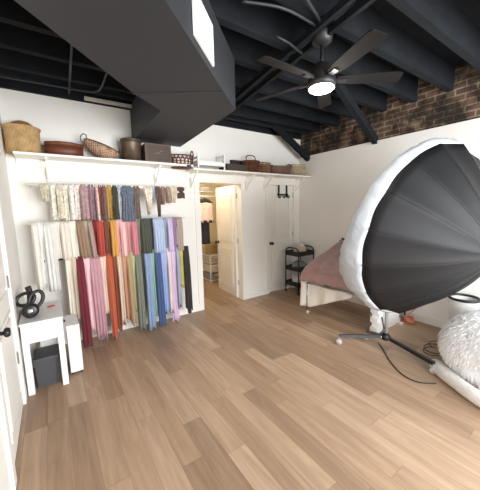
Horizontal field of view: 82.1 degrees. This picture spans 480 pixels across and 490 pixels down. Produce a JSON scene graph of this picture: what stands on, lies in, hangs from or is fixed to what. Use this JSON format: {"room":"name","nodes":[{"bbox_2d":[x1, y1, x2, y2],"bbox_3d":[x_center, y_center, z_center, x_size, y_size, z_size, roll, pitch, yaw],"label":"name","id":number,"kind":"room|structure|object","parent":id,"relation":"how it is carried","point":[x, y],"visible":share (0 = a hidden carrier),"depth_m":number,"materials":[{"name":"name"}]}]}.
{"room":"studio","nodes":[
{"label":"studio","id":0,"kind":"room"},
{"bbox_2d":[0,113,25,489],"bbox_3d":[-0.977,-0.083,0.731,0.120,3.220,5.717,-6,9,-34],"label":"wall","id":1,"kind":"structure","parent":0,"point":[5,193],"depth_m":2.57,"materials":[{"name":"paint"}]},
{"bbox_2d":[0,235,22,460],"bbox_3d":[-1.612,0.370,1.872,0.118,2.030,0.810,-6,9,-34],"label":"door","id":2,"kind":"structure","parent":1,"relation":"in","point":[9,357],"depth_m":1.92,"materials":[{"name":"paint"}]},
{"bbox_2d":[0,198,26,489],"bbox_3d":[-1.614,0.338,1.866,0.018,2.120,0.980,-6,9,-34],"label":"trim","id":3,"kind":"structure","parent":1,"relation":"attached to","point":[3,408],"depth_m":2.14,"materials":[{"name":"paint"}]},
{"bbox_2d":[0,88,299,342],"bbox_3d":[-0.624,-0.402,4.351,4.560,2.900,0.120,-6,9,-34],"label":"wall","id":4,"kind":"structure","parent":0,"point":[58,119],"depth_m":3.50,"materials":[{"name":"paint"}]},
{"bbox_2d":[13,151,192,184],"bbox_3d":[-1.530,-0.902,3.413,1.950,0.270,0.299,-6,9,-34],"label":"wall shelf","id":5,"kind":"object","parent":4,"relation":"attached to","point":[23,159],"visible":0.84,"depth_m":3.30,"materials":[{"name":"paint"}]},
{"bbox_2d":[1,120,40,154],"bbox_3d":[-2.269,-1.137,2.874,0.331,0.369,0.318,-6,9,-34],"label":"woven basket","id":6,"kind":"object","parent":5,"relation":"on","point":[19,135],"visible":0.87,"depth_m":2.77,"materials":[{"name":"wicker"}]},
{"bbox_2d":[44,141,83,155],"bbox_3d":[-1.966,-1.059,3.092,0.371,0.145,0.245,-6,9,-34],"label":"bowl","id":7,"kind":"object","parent":5,"relation":"on","point":[51,147],"visible":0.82,"depth_m":2.99,"materials":[{"name":"red wood"}]},
{"bbox_2d":[80,133,119,158],"bbox_3d":[-1.656,-1.165,3.281,0.423,0.269,0.253,-6,9,-34],"label":"wicker tray","id":8,"kind":"object","parent":5,"relation":"on","point":[96,148],"visible":0.99,"depth_m":3.20,"materials":[{"name":"wicker"}]},
{"bbox_2d":[119,137,141,160],"bbox_3d":[-1.375,-1.187,3.485,0.260,0.270,0.260,-6,9,-34],"label":"bucket","id":9,"kind":"object","parent":5,"relation":"on","point":[130,147],"visible":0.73,"depth_m":3.38,"materials":[{"name":"metal"}]},
{"bbox_2d":[141,143,171,162],"bbox_3d":[-1.121,-1.194,3.655,0.340,0.228,0.247,-6,9,-34],"label":"wooden crate","id":10,"kind":"object","parent":5,"relation":"on","point":[151,152],"visible":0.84,"depth_m":3.55,"materials":[{"name":"brown wood"}]},
{"bbox_2d":[171,151,193,169],"bbox_3d":[-0.820,-1.204,3.865,0.363,0.256,0.258,-6,9,-34],"label":"wicker basket","id":11,"kind":"object","parent":5,"relation":"on","point":[178,159],"visible":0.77,"depth_m":3.78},
{"bbox_2d":[24,183,186,188],"bbox_3d":[-1.549,-0.722,3.443,1.816,0.055,0.260,-6,9,-34],"label":"rail","id":12,"kind":"object","parent":4,"relation":"attached to","point":[27,185],"visible":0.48,"depth_m":3.05,"materials":[{"name":"metal"}]},
{"bbox_2d":[38,183,49,201],"bbox_3d":[-2.072,-0.560,2.927,0.097,0.205,0.096,-6,9,-34],"label":"baby romper","id":13,"kind":"object","parent":12,"relation":"hanging from","point":[44,188],"visible":1,"depth_m":2.91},
{"bbox_2d":[49,183,59,220],"bbox_3d":[-2.039,-0.470,3.020,0.079,0.410,0.095,-6,9,-34],"label":"dress","id":14,"kind":"object","parent":12,"relation":"hanging from","point":[53,197],"visible":0.98,"depth_m":3.00,"materials":[{"name":"fabric"}]},
{"bbox_2d":[55,183,65,218],"bbox_3d":[-1.963,-0.478,3.013,0.068,0.395,0.093,-6,9,-34],"label":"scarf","id":15,"kind":"object","parent":12,"relation":"hanging from","point":[59,191],"visible":1,"depth_m":2.99,"materials":[{"name":"fabric"}]},
{"bbox_2d":[62,183,70,220],"bbox_3d":[-1.944,-0.478,3.084,0.069,0.415,0.094,-6,9,-34],"label":"dress","id":16,"kind":"object","parent":12,"relation":"hanging from","point":[64,186],"visible":0.93,"depth_m":3.06,"materials":[{"name":"fabric"}]},
{"bbox_2d":[68,184,76,220],"bbox_3d":[-1.873,-0.477,3.078,0.084,0.418,0.058,4,9,34],"label":"dress","id":17,"kind":"object","parent":12,"relation":"hanging from","point":[70,187],"visible":1,"depth_m":3.06,"materials":[{"name":"fabric"}]},
{"bbox_2d":[73,184,81,219],"bbox_3d":[-1.852,-0.491,3.144,0.073,0.409,0.095,-6,9,-34],"label":"dress","id":18,"kind":"object","parent":12,"relation":"hanging from","point":[77,200],"visible":0.92,"depth_m":3.12,"materials":[{"name":"fabric"}]},
{"bbox_2d":[79,184,89,219],"bbox_3d":[-1.773,-0.492,3.143,0.088,0.411,0.095,-6,9,-34],"label":"dress","id":19,"kind":"object","parent":12,"relation":"hanging from","point":[83,191],"visible":1,"depth_m":3.12,"materials":[{"name":"fabric"}]},
{"bbox_2d":[87,184,96,220],"bbox_3d":[-1.735,-0.496,3.224,0.105,0.426,0.095,-6,9,-34],"label":"dress","id":20,"kind":"object","parent":12,"relation":"hanging from","point":[91,189],"visible":0.85,"depth_m":3.20,"materials":[{"name":"fabric"}]},
{"bbox_2d":[94,184,100,221],"bbox_3d":[-1.662,-0.491,3.219,0.034,0.437,0.096,-6,9,-34],"label":"scarf","id":21,"kind":"object","parent":12,"relation":"hanging from","point":[95,186],"visible":1,"depth_m":3.20,"materials":[{"name":"fabric"}]},
{"bbox_2d":[101,184,108,220],"bbox_3d":[-1.597,-0.501,3.265,0.051,0.432,0.093,-6,9,-34],"label":"baby outfit","id":22,"kind":"object","parent":12,"relation":"hanging from","point":[104,193],"visible":1,"depth_m":3.24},
{"bbox_2d":[106,184,113,218],"bbox_3d":[-1.577,-0.520,3.330,0.082,0.412,0.096,-6,9,-34],"label":"dress","id":23,"kind":"object","parent":12,"relation":"hanging from","point":[108,187],"visible":0.86,"depth_m":3.30,"materials":[{"name":"fabric"}]},
{"bbox_2d":[111,185,119,219],"bbox_3d":[-1.500,-0.517,3.326,0.069,0.421,0.095,-6,9,-34],"label":"baby outfit","id":24,"kind":"object","parent":12,"relation":"hanging from","point":[114,188],"visible":1,"depth_m":3.31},
{"bbox_2d":[120,185,135,221],"bbox_3d":[-1.384,-0.514,3.409,0.162,0.454,0.094,-6,9,-34],"label":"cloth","id":25,"kind":"object","parent":12,"relation":"hanging from","point":[127,193],"visible":1,"depth_m":3.38,"materials":[{"name":"fabric"}]},
{"bbox_2d":[132,185,141,220],"bbox_3d":[-1.321,-0.526,3.507,0.117,0.458,0.097,-6,9,-34],"label":"baby outfit","id":26,"kind":"object","parent":12,"relation":"hanging from","point":[136,198],"visible":0.73,"depth_m":3.48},
{"bbox_2d":[143,186,151,214],"bbox_3d":[-1.175,-0.578,3.557,0.099,0.375,0.112,3,8,27],"label":"bib","id":27,"kind":"object","parent":12,"relation":"hanging from","point":[147,190],"visible":1,"depth_m":3.52,"materials":[{"name":"fabric"}]},
{"bbox_2d":[155,186,160,216],"bbox_3d":[-1.071,-0.574,3.625,0.083,0.405,0.082,1,8,14],"label":"cloth","id":28,"kind":"object","parent":12,"relation":"hanging from","point":[157,188],"visible":1,"depth_m":3.60,"materials":[{"name":"fabric"}]},
{"bbox_2d":[35,305,199,348],"bbox_3d":[-1.542,1.102,3.809,2.165,0.100,0.015,-6,9,-34],"label":"baseboard","id":29,"kind":"structure","parent":4,"relation":"attached to","point":[183,311],"depth_m":3.82,"materials":[{"name":"paint"}]},
{"bbox_2d":[194,178,246,310],"bbox_3d":[-0.322,-0.037,4.596,0.935,2.100,0.148,-6,9,-34],"label":"trim","id":30,"kind":"structure","parent":4,"relation":"attached to","point":[240,185],"depth_m":4.67,"materials":[{"name":"paint"}]},
{"bbox_2d":[215,185,238,296],"bbox_3d":[-0.247,-0.076,5.176,0.114,2.000,0.785,-6,9,-34],"label":"door","id":31,"kind":"structure","parent":4,"relation":"in","point":[226,206],"depth_m":5.11,"materials":[{"name":"paint"}]},
{"bbox_2d":[185,168,310,191],"bbox_3d":[0.259,-1.060,4.627,2.385,0.270,0.299,-6,9,-34],"label":"wall shelf","id":32,"kind":"object","parent":4,"relation":"attached to","point":[199,173],"visible":1,"depth_m":4.53,"materials":[{"name":"paint"}]},
{"bbox_2d":[191,151,224,169],"bbox_3d":[-0.472,-1.230,4.104,0.455,0.235,0.222,-6,9,-34],"label":"bed","id":33,"kind":"object","parent":32,"relation":"on","point":[220,162],"visible":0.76,"depth_m":4.05,"materials":[{"name":"white paint"}]},
{"bbox_2d":[219,163,247,171],"bbox_3d":[-0.101,-1.202,4.340,0.386,0.100,0.234,-6,9,-34],"label":"wooden tray","id":34,"kind":"object","parent":32,"relation":"on","point":[234,167],"visible":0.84,"depth_m":4.24,"materials":[{"name":"black wood"}]},
{"bbox_2d":[242,155,259,171],"bbox_3d":[0.178,-1.331,4.539,0.327,0.290,0.261,-6,9,-34],"label":"wicker basket","id":35,"kind":"object","parent":32,"relation":"on","point":[253,165],"visible":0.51,"depth_m":4.44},
{"bbox_2d":[270,164,291,174],"bbox_3d":[0.712,-1.347,4.905,0.503,0.207,0.265,-6,9,-34],"label":"woven basket","id":36,"kind":"object","parent":32,"relation":"on","point":[277,169],"visible":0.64,"depth_m":4.77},
{"bbox_2d":[288,164,306,175],"bbox_3d":[1.076,-1.387,5.151,0.394,0.201,0.261,-6,9,-34],"label":"wicker basket","id":37,"kind":"object","parent":32,"relation":"on","point":[295,170],"visible":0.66,"depth_m":5.04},
{"bbox_2d":[265,182,295,293],"bbox_3d":[0.776,-0.154,5.297,0.780,2.100,0.078,-6,9,-34],"label":"trim","id":38,"kind":"structure","parent":4,"relation":"attached to","point":[270,183],"depth_m":5.13,"materials":[{"name":"paint"}]},
{"bbox_2d":[269,185,292,291],"bbox_3d":[0.791,-0.117,5.282,0.632,2.000,0.118,-6,9,-34],"label":"door","id":39,"kind":"structure","parent":4,"relation":"in","point":[280,209],"depth_m":5.27,"materials":[{"name":"paint"}]},
{"bbox_3d":[-1.560,-0.313,3.483,1.786,0.055,0.260,-6,9,-34],"label":"rail","id":40,"kind":"object","parent":4,"relation":"attached to","visible":0},
{"bbox_2d":[30,222,44,289],"bbox_3d":[-2.161,0.126,2.944,0.062,0.731,0.096,-6,9,-34],"label":"drape","id":41,"kind":"object","parent":40,"relation":"hanging from","point":[34,228],"visible":0.98,"depth_m":2.92,"materials":[{"name":"fabric"}]},
{"bbox_2d":[37,222,48,286],"bbox_3d":[-2.145,0.105,3.014,0.058,0.708,0.095,-6,9,-34],"label":"drape","id":42,"kind":"object","parent":40,"relation":"hanging from","point":[39,224],"visible":0.75,"depth_m":2.99,"materials":[{"name":"fabric"}]},
{"bbox_2d":[42,222,60,291],"bbox_3d":[-2.058,0.132,3.015,0.112,0.766,0.098,-6,9,-34],"label":"drape","id":43,"kind":"object","parent":40,"relation":"hanging from","point":[49,237],"visible":1,"depth_m":3.00,"materials":[{"name":"fabric"}]},
{"bbox_2d":[53,222,62,259],"bbox_3d":[-2.027,-0.052,3.077,0.079,0.419,0.097,-6,9,-34],"label":"wrap","id":44,"kind":"object","parent":40,"relation":"hanging from","point":[56,224],"visible":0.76,"depth_m":3.05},
{"bbox_2d":[60,221,72,259],"bbox_3d":[-1.940,-0.050,3.076,0.094,0.428,0.097,-6,9,-34],"label":"wrap","id":45,"kind":"object","parent":40,"relation":"hanging from","point":[64,225],"visible":1,"depth_m":3.06,"materials":[{"name":"fabric"}]},
{"bbox_2d":[68,221,79,258],"bbox_3d":[-1.906,-0.057,3.159,0.090,0.437,0.095,-6,9,-34],"label":"wrap","id":46,"kind":"object","parent":40,"relation":"hanging from","point":[73,231],"visible":0.8,"depth_m":3.14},
{"bbox_2d":[75,221,89,258],"bbox_3d":[-1.806,-0.061,3.166,0.115,0.433,0.096,-6,9,-34],"label":"wrap","id":47,"kind":"object","parent":40,"relation":"hanging from","point":[81,233],"visible":1,"depth_m":3.15,"materials":[{"name":"fabric"}]},
{"bbox_2d":[87,220,97,257],"bbox_3d":[-1.725,-0.065,3.222,0.097,0.445,0.067,4,9,36],"label":"wrap","id":48,"kind":"object","parent":40,"relation":"hanging from","point":[89,222],"visible":1,"depth_m":3.20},
{"bbox_2d":[96,220,105,256],"bbox_3d":[-1.651,-0.079,3.272,0.079,0.434,0.096,-6,9,-34],"label":"wrap","id":49,"kind":"object","parent":40,"relation":"hanging from","point":[99,225],"visible":0.97,"depth_m":3.25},
{"bbox_2d":[102,220,111,255],"bbox_3d":[-1.618,-0.086,3.354,0.103,0.442,0.095,-6,9,-34],"label":"wrap","id":50,"kind":"object","parent":40,"relation":"hanging from","point":[107,236],"visible":0.73,"depth_m":3.33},
{"bbox_2d":[109,219,118,256],"bbox_3d":[-1.530,-0.083,3.354,0.076,0.451,0.098,-6,9,-34],"label":"wrap","id":51,"kind":"object","parent":40,"relation":"hanging from","point":[113,228],"visible":0.99,"depth_m":3.33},
{"bbox_2d":[119,219,127,256],"bbox_3d":[-1.444,-0.087,3.412,0.063,0.462,0.095,-6,9,-34],"label":"wrap","id":52,"kind":"object","parent":40,"relation":"hanging from","point":[121,223],"visible":0.98,"depth_m":3.39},
{"bbox_2d":[125,221,131,255],"bbox_3d":[-1.419,-0.095,3.491,0.096,0.470,0.096,-6,9,-34],"label":"wrap","id":53,"kind":"object","parent":40,"relation":"hanging from","point":[127,224],"visible":0.66,"depth_m":3.47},
{"bbox_2d":[130,221,138,255],"bbox_3d":[-1.332,-0.098,3.491,0.082,0.466,0.096,-6,9,-34],"label":"wrap","id":54,"kind":"object","parent":40,"relation":"hanging from","point":[134,230],"visible":0.93,"depth_m":3.47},
{"bbox_2d":[140,218,152,253],"bbox_3d":[-1.212,-0.116,3.570,0.136,0.456,0.097,-6,9,-34],"label":"wrap","id":55,"kind":"object","parent":40,"relation":"hanging from","point":[145,226],"visible":1,"depth_m":3.54,"materials":[{"name":"fabric"}]},
{"bbox_2d":[153,218,165,252],"bbox_3d":[-1.074,-0.130,3.664,0.153,0.461,0.097,-6,9,-34],"label":"wrap","id":56,"kind":"object","parent":40,"relation":"hanging from","point":[158,224],"visible":1,"depth_m":3.64,"materials":[{"name":"fabric"}]},
{"bbox_2d":[167,217,174,251],"bbox_3d":[-0.946,-0.142,3.750,0.078,0.463,0.097,-6,9,-34],"label":"wrap","id":57,"kind":"object","parent":40,"relation":"hanging from","point":[169,220],"visible":1,"depth_m":3.73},
{"bbox_2d":[176,217,183,250],"bbox_3d":[-0.830,-0.155,3.829,0.091,0.464,0.096,-6,9,-34],"label":"wrap","id":58,"kind":"object","parent":40,"relation":"hanging from","point":[179,223],"visible":1,"depth_m":3.81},
{"bbox_3d":[-1.510,0.089,3.563,1.686,0.055,0.260,-6,9,-34],"label":"rail","id":59,"kind":"object","parent":4,"relation":"attached to","visible":0},
{"bbox_2d":[65,259,76,314],"bbox_3d":[-1.930,0.505,3.146,0.061,0.725,0.096,-6,9,-34],"label":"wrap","id":60,"kind":"object","parent":59,"relation":"hanging from","point":[68,267],"visible":0.91,"depth_m":3.12,"materials":[{"name":"fabric"}]},
{"bbox_2d":[70,257,80,320],"bbox_3d":[-1.915,0.520,3.219,0.069,0.775,0.097,-6,9,-34],"label":"dress","id":61,"kind":"object","parent":59,"relation":"hanging from","point":[73,261],"visible":0.73,"depth_m":3.19,"materials":[{"name":"fabric"}]},
{"bbox_2d":[76,256,92,348],"bbox_3d":[-1.829,0.692,3.237,0.101,1.125,0.096,-6,9,-34],"label":"scarf","id":62,"kind":"object","parent":59,"relation":"hanging from","point":[81,277],"visible":1,"depth_m":3.21,"materials":[{"name":"fabric"}]},
{"bbox_2d":[83,258,95,330],"bbox_3d":[-1.799,0.591,3.308,0.103,0.944,0.098,-6,9,-34],"label":"dress","id":63,"kind":"object","parent":59,"relation":"hanging from","point":[86,261],"visible":0.52,"depth_m":3.28,"materials":[{"name":"fabric"}]},
{"bbox_2d":[89,255,107,340],"bbox_3d":[-1.701,0.646,3.321,0.129,1.061,0.098,-6,9,-34],"label":"dress","id":64,"kind":"object","parent":59,"relation":"hanging from","point":[95,263],"visible":0.98,"depth_m":3.29,"materials":[{"name":"fabric"}]},
{"bbox_2d":[100,256,109,313],"bbox_3d":[-1.659,0.480,3.392,0.095,0.753,0.098,-6,9,-34],"label":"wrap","id":65,"kind":"object","parent":59,"relation":"hanging from","point":[103,259],"visible":0.68,"depth_m":3.37,"materials":[{"name":"fabric"}]},
{"bbox_2d":[106,254,118,339],"bbox_3d":[-1.577,0.661,3.407,0.072,1.118,0.096,-6,9,-34],"label":"scarf","id":66,"kind":"object","parent":59,"relation":"hanging from","point":[113,310],"visible":1,"depth_m":3.38,"materials":[{"name":"fabric"}]},
{"bbox_2d":[111,253,122,332],"bbox_3d":[-1.557,0.613,3.476,0.081,1.042,0.098,-6,9,-34],"label":"dress","id":67,"kind":"object","parent":59,"relation":"hanging from","point":[114,259],"visible":0.73,"depth_m":3.46,"materials":[{"name":"fabric"}]},
{"bbox_2d":[117,253,126,325],"bbox_3d":[-1.483,0.564,3.462,0.062,0.945,0.096,-6,9,-34],"label":"dress","id":68,"kind":"object","parent":59,"relation":"hanging from","point":[119,262],"visible":0.98,"depth_m":3.44,"materials":[{"name":"fabric"}]},
{"bbox_2d":[121,252,130,319],"bbox_3d":[-1.465,0.541,3.532,0.084,0.919,0.098,-6,9,-34],"label":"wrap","id":69,"kind":"object","parent":59,"relation":"hanging from","point":[123,259],"visible":0.69,"depth_m":3.51,"materials":[{"name":"fabric"}]},
{"bbox_2d":[126,252,136,326],"bbox_3d":[-1.389,0.575,3.527,0.093,0.987,0.068,4,9,36],"label":"dress","id":70,"kind":"object","parent":59,"relation":"hanging from","point":[128,258],"visible":0.99,"depth_m":3.50,"materials":[{"name":"fabric"}]},
{"bbox_2d":[131,251,137,312],"bbox_3d":[-1.375,0.487,3.586,0.074,0.830,0.094,-6,9,-34],"label":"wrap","id":71,"kind":"object","parent":59,"relation":"hanging from","point":[132,256],"visible":0.59,"depth_m":3.55,"materials":[{"name":"fabric"}]},
{"bbox_2d":[135,251,146,331],"bbox_3d":[-1.300,0.612,3.594,0.092,1.082,0.094,-6,9,-34],"label":"scarf","id":72,"kind":"object","parent":59,"relation":"hanging from","point":[138,263],"visible":0.91,"depth_m":3.57,"materials":[{"name":"fabric"}]},
{"bbox_2d":[144,253,156,330],"bbox_3d":[-1.196,0.607,3.663,0.102,1.095,0.096,-6,9,-34],"label":"scarf","id":73,"kind":"object","parent":59,"relation":"hanging from","point":[147,257],"visible":0.94,"depth_m":3.64,"materials":[{"name":"fabric"}]},
{"bbox_2d":[150,249,158,315],"bbox_3d":[-1.163,0.536,3.738,0.093,0.975,0.095,-6,9,-34],"label":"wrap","id":74,"kind":"object","parent":59,"relation":"hanging from","point":[151,254],"visible":0.59,"depth_m":3.71,"materials":[{"name":"fabric"}]},
{"bbox_2d":[154,251,166,326],"bbox_3d":[-1.078,0.593,3.744,0.114,1.093,0.096,-6,9,-34],"label":"scarf","id":75,"kind":"object","parent":59,"relation":"hanging from","point":[157,256],"visible":0.97,"depth_m":3.72,"materials":[{"name":"fabric"}]},
{"bbox_2d":[160,252,170,314],"bbox_3d":[-1.043,0.510,3.818,0.125,0.950,0.096,-6,9,-34],"label":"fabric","id":76,"kind":"object","parent":59,"relation":"hanging from","point":[163,254],"visible":0.7,"depth_m":3.80,"materials":[{"name":"fabric"}]},
{"bbox_2d":[166,248,174,314],"bbox_3d":[-0.965,0.504,3.814,0.069,0.940,0.086,-3,8,-15],"label":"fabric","id":77,"kind":"object","parent":59,"relation":"hanging from","point":[169,265],"visible":0.98,"depth_m":3.79,"materials":[{"name":"fabric"}]},
{"bbox_2d":[170,247,179,322],"bbox_3d":[-0.932,0.576,3.905,0.111,1.108,0.097,-6,9,-34],"label":"scarf","id":78,"kind":"object","parent":59,"relation":"hanging from","point":[176,316],"visible":0.67,"depth_m":3.89,"materials":[{"name":"fabric"}]},
{"bbox_2d":[175,247,182,308],"bbox_3d":[-0.858,0.466,3.882,0.059,0.886,0.097,-6,9,-34],"label":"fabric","id":79,"kind":"object","parent":59,"relation":"hanging from","point":[176,248],"visible":0.99,"depth_m":3.85,"materials":[{"name":"fabric"}]},
{"bbox_2d":[183,246,192,313],"bbox_3d":[-0.750,0.507,3.961,0.104,0.995,0.096,-6,9,-34],"label":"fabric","id":80,"kind":"object","parent":59,"relation":"hanging from","point":[186,259],"visible":0.98,"depth_m":3.93,"materials":[{"name":"fabric"}]},
{"bbox_2d":[199,183,216,270],"bbox_3d":[-1.338,-0.484,6.647,2.000,2.500,0.100,-6,9,-34],"label":"wall","id":81,"kind":"structure","parent":0,"point":[213,226],"depth_m":6.99,"materials":[{"name":"paint"}]},
{"bbox_2d":[0,0,479,161],"bbox_3d":[1.040,-1.531,1.671,4.760,0.843,6.182,-6,9,-34],"label":"ceiling","id":82,"kind":"structure","parent":0,"point":[425,40],"depth_m":2.62,"materials":[{"name":"paint"}]},
{"bbox_2d":[0,72,107,92],"bbox_3d":[-1.698,-1.648,2.784,1.217,0.020,0.525,0,8,9],"label":"conduit","id":83,"kind":"object","parent":82,"relation":"attached to","point":[106,74],"visible":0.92,"depth_m":2.82,"materials":[{"name":"metal"}]},
{"bbox_2d":[68,44,72,93],"bbox_3d":[-1.464,-1.628,2.390,0.022,0.022,1.721,-6,9,-32],"label":"conduit","id":84,"kind":"object","parent":82,"relation":"attached to","point":[71,46],"visible":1,"depth_m":2.53,"materials":[{"name":"metal"}]},
{"bbox_2d":[14,0,235,146],"bbox_3d":[-0.594,-1.385,2.026,1.220,0.443,3.946,-2,7,-7],"label":"air duct","id":85,"kind":"object","parent":82,"relation":"attached to","point":[176,58],"visible":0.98,"depth_m":1.68,"materials":[{"name":"metal"}]},
{"bbox_2d":[192,0,213,66],"bbox_3d":[-0.217,-1.296,1.662,0.013,0.250,0.350,0,8,12],"label":"vent grille","id":86,"kind":"object","parent":85,"relation":"attached to","point":[202,27],"depth_m":1.64,"materials":[{"name":"white paint"}]},
{"bbox_2d":[242,0,315,26],"bbox_3d":[0.321,-1.597,1.899,0.660,0.030,0.089,-5,8,-27],"label":"cable","id":87,"kind":"object","parent":82,"relation":"attached to","point":[280,7],"visible":0.83,"depth_m":1.83,"materials":[{"name":"paint"}]},
{"bbox_2d":[254,26,403,108],"bbox_3d":[0.611,-1.438,2.155,1.155,0.434,1.208,-6,9,-34],"label":"ceiling fan","id":88,"kind":"object","parent":82,"relation":"hanging from","point":[322,80],"visible":0.98,"depth_m":2.11,"materials":[{"name":"black"}]},
{"bbox_2d":[15,279,479,489],"bbox_3d":[0.248,1.236,3.241,6.200,0.100,8.400,-6,9,-34],"label":"floor","id":89,"kind":"structure","parent":0,"point":[259,392],"depth_m":2.19,"materials":[{"name":"wood"}]},
{"bbox_2d":[18,300,68,395],"bbox_3d":[-1.906,0.967,2.723,0.338,0.665,0.605,-6,9,-34],"label":"side table","id":90,"kind":"object","parent":89,"relation":"on","point":[48,324],"visible":0.85,"depth_m":2.48,"materials":[{"name":"paint"}]},
{"bbox_2d":[15,286,44,317],"bbox_3d":[-1.942,0.526,2.535,0.248,0.262,0.214,0,8,12],"label":"steamer","id":91,"kind":"object","parent":90,"relation":"on","point":[30,309],"visible":0.99,"depth_m":2.51,"materials":[{"name":"black plastic"}]},
{"bbox_2d":[33,343,60,387],"bbox_3d":[-1.855,1.164,2.667,0.205,0.285,0.262,-6,9,-34],"label":"waste bin","id":92,"kind":"object","parent":89,"relation":"on","point":[46,362],"visible":0.95,"depth_m":2.58,"materials":[{"name":"grey plastic"}]},
{"bbox_2d":[64,314,83,373],"bbox_3d":[-1.730,1.024,2.873,0.112,0.505,0.368,-6,9,-34],"label":"base cabinet","id":93,"kind":"object","parent":89,"relation":"on","point":[71,321],"visible":1,"depth_m":2.73,"materials":[{"name":"paint"}]},
{"bbox_2d":[202,252,218,282],"bbox_3d":[-0.642,0.496,6.316,0.300,0.612,0.453,-6,9,-34],"label":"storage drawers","id":94,"kind":"object","parent":89,"relation":"on","point":[210,262],"visible":0.58,"depth_m":6.15,"materials":[{"name":"white paint"}]},
{"bbox_2d":[205,242,217,254],"bbox_3d":[-0.643,0.075,6.249,0.306,0.240,0.330,-6,9,-34],"label":"storage basket","id":95,"kind":"object","parent":94,"relation":"on","point":[212,248],"visible":0.79,"depth_m":6.13,"materials":[{"name":"brown wicker"}]},
{"bbox_2d":[285,245,313,294],"bbox_3d":[1.139,0.458,5.273,0.424,0.876,0.379,-6,9,-34],"label":"utility cart","id":96,"kind":"object","parent":89,"relation":"on","point":[298,254],"visible":0.72,"depth_m":5.15,"materials":[{"name":"black metal"}]},
{"bbox_2d":[286,279,300,287],"bbox_3d":[1.145,0.712,5.306,0.390,0.085,0.320,-6,9,-34],"label":"tray","id":97,"kind":"object","parent":96,"relation":"on","point":[289,281],"depth_m":5.18,"materials":[{"name":"black metal"}]},
{"bbox_2d":[286,264,307,271],"bbox_3d":[1.139,0.424,5.268,0.390,0.085,0.320,-6,9,-34],"label":"tray","id":98,"kind":"object","parent":96,"relation":"on","point":[289,267],"depth_m":5.11,"materials":[{"name":"black metal"}]},
{"bbox_2d":[286,249,312,256],"bbox_3d":[1.132,0.142,5.231,0.390,0.085,0.320,-6,9,-34],"label":"tray","id":99,"kind":"object","parent":96,"relation":"on","point":[288,252],"depth_m":5.12,"materials":[{"name":"black metal"}]},
{"bbox_2d":[306,282,371,315],"bbox_3d":[1.607,0.791,4.102,0.956,0.496,0.784,-6,9,-34],"label":"table","id":100,"kind":"object","parent":89,"relation":"on","point":[344,291],"visible":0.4,"depth_m":3.89,"materials":[{"name":"silver metal"}]},
{"bbox_2d":[300,280,351,306],"bbox_3d":[1.515,0.729,4.135,0.921,0.378,0.849,-6,9,-34],"label":"sheet","id":101,"kind":"object","parent":100,"relation":"hanging from","point":[317,295],"visible":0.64,"depth_m":4.02,"materials":[{"name":"fabric"}]},
{"bbox_2d":[370,309,399,332],"bbox_3d":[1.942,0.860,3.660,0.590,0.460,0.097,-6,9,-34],"label":"cube","id":102,"kind":"object","parent":89,"relation":"on","point":[394,318],"visible":0.41,"depth_m":3.53,"materials":[{"name":"white paint"}]},
{"bbox_2d":[336,312,434,373],"bbox_3d":[1.610,0.502,2.983,0.979,1.360,0.417,5,10,41],"label":"stand","id":103,"kind":"object","parent":89,"relation":"on","point":[385,336],"visible":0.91,"depth_m":3.14,"materials":[{"name":"metal"}]},
{"bbox_2d":[339,138,479,313],"bbox_3d":[1.771,-0.097,2.539,1.712,1.707,0.955,-3,8,-11],"label":"umbrella","id":104,"kind":"object","parent":103,"relation":"on","point":[412,241],"visible":1,"depth_m":2.22,"materials":[{"name":"fabric"}]},
{"bbox_2d":[430,309,479,406],"bbox_3d":[2.511,0.955,2.421,1.378,0.654,1.285,-2,7,-3],"label":"bean bag","id":105,"kind":"object","parent":89,"relation":"on","point":[459,338],"visible":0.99,"depth_m":2.41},
{"bbox_2d":[448,293,479,321],"bbox_3d":[2.625,0.865,3.251,0.318,0.527,0.318,-6,9,-34],"label":"bin","id":106,"kind":"object","parent":89,"relation":"on","point":[459,303],"visible":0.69,"depth_m":3.18,"materials":[{"name":"white paint"}]},
{"bbox_3d":[2.007,0.460,4.273,0.102,1.092,1.150,-6,9,-34],"label":"stand","id":107,"kind":"object","parent":89,"relation":"on","visible":0},
{"bbox_2d":[300,240,349,290],"bbox_3d":[1.578,0.257,4.014,1.000,0.566,0.956,-6,9,-34],"label":"blanket","id":108,"kind":"object","parent":107,"relation":"hanging from","point":[323,270],"visible":0.45,"depth_m":3.98,"materials":[{"name":"fabric"}]},
{"bbox_2d":[299,62,479,321],"bbox_3d":[2.809,-0.503,3.292,0.220,3.220,5.717,-6,9,-34],"label":"wall","id":109,"kind":"structure","parent":0,"point":[342,166],"depth_m":4.19,"materials":[{"name":"paint"}]},
{"bbox_2d":[345,296,445,327],"bbox_3d":[2.781,1.060,3.379,0.015,0.100,5.597,-6,9,-34],"label":"baseboard","id":110,"kind":"structure","parent":109,"relation":"attached to","point":[417,317],"depth_m":3.79,"materials":[{"name":"paint"}]},
{"bbox_3d":[-1.476,-0.289,5.181,0.100,2.500,2.183,-6,9,-34],"label":"wall","id":111,"kind":"structure","parent":0,"visible":0},
{"bbox_2d":[200,191,215,196],"bbox_3d":[-0.965,-1.006,5.472,1.200,0.107,0.370,-6,9,-34],"label":"wire shelf","id":112,"kind":"object","parent":111,"relation":"attached to","point":[212,192],"visible":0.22,"depth_m":5.57,"materials":[{"name":"white paint"}]},
{"bbox_2d":[201,197,209,243],"bbox_3d":[-0.769,-0.510,5.632,0.310,0.990,0.136,-6,9,-34],"label":"skirt","id":113,"kind":"object","parent":112,"relation":"hanging from","point":[205,230],"visible":0.37,"depth_m":5.65,"materials":[{"name":"fabric"}]},
{"bbox_2d":[200,198,213,222],"bbox_3d":[-0.710,-0.718,5.528,0.390,0.555,0.146,-6,9,-34],"label":"blouse","id":114,"kind":"object","parent":112,"relation":"hanging from","point":[206,206],"visible":0.73,"depth_m":5.50,"materials":[{"name":"fabric"}]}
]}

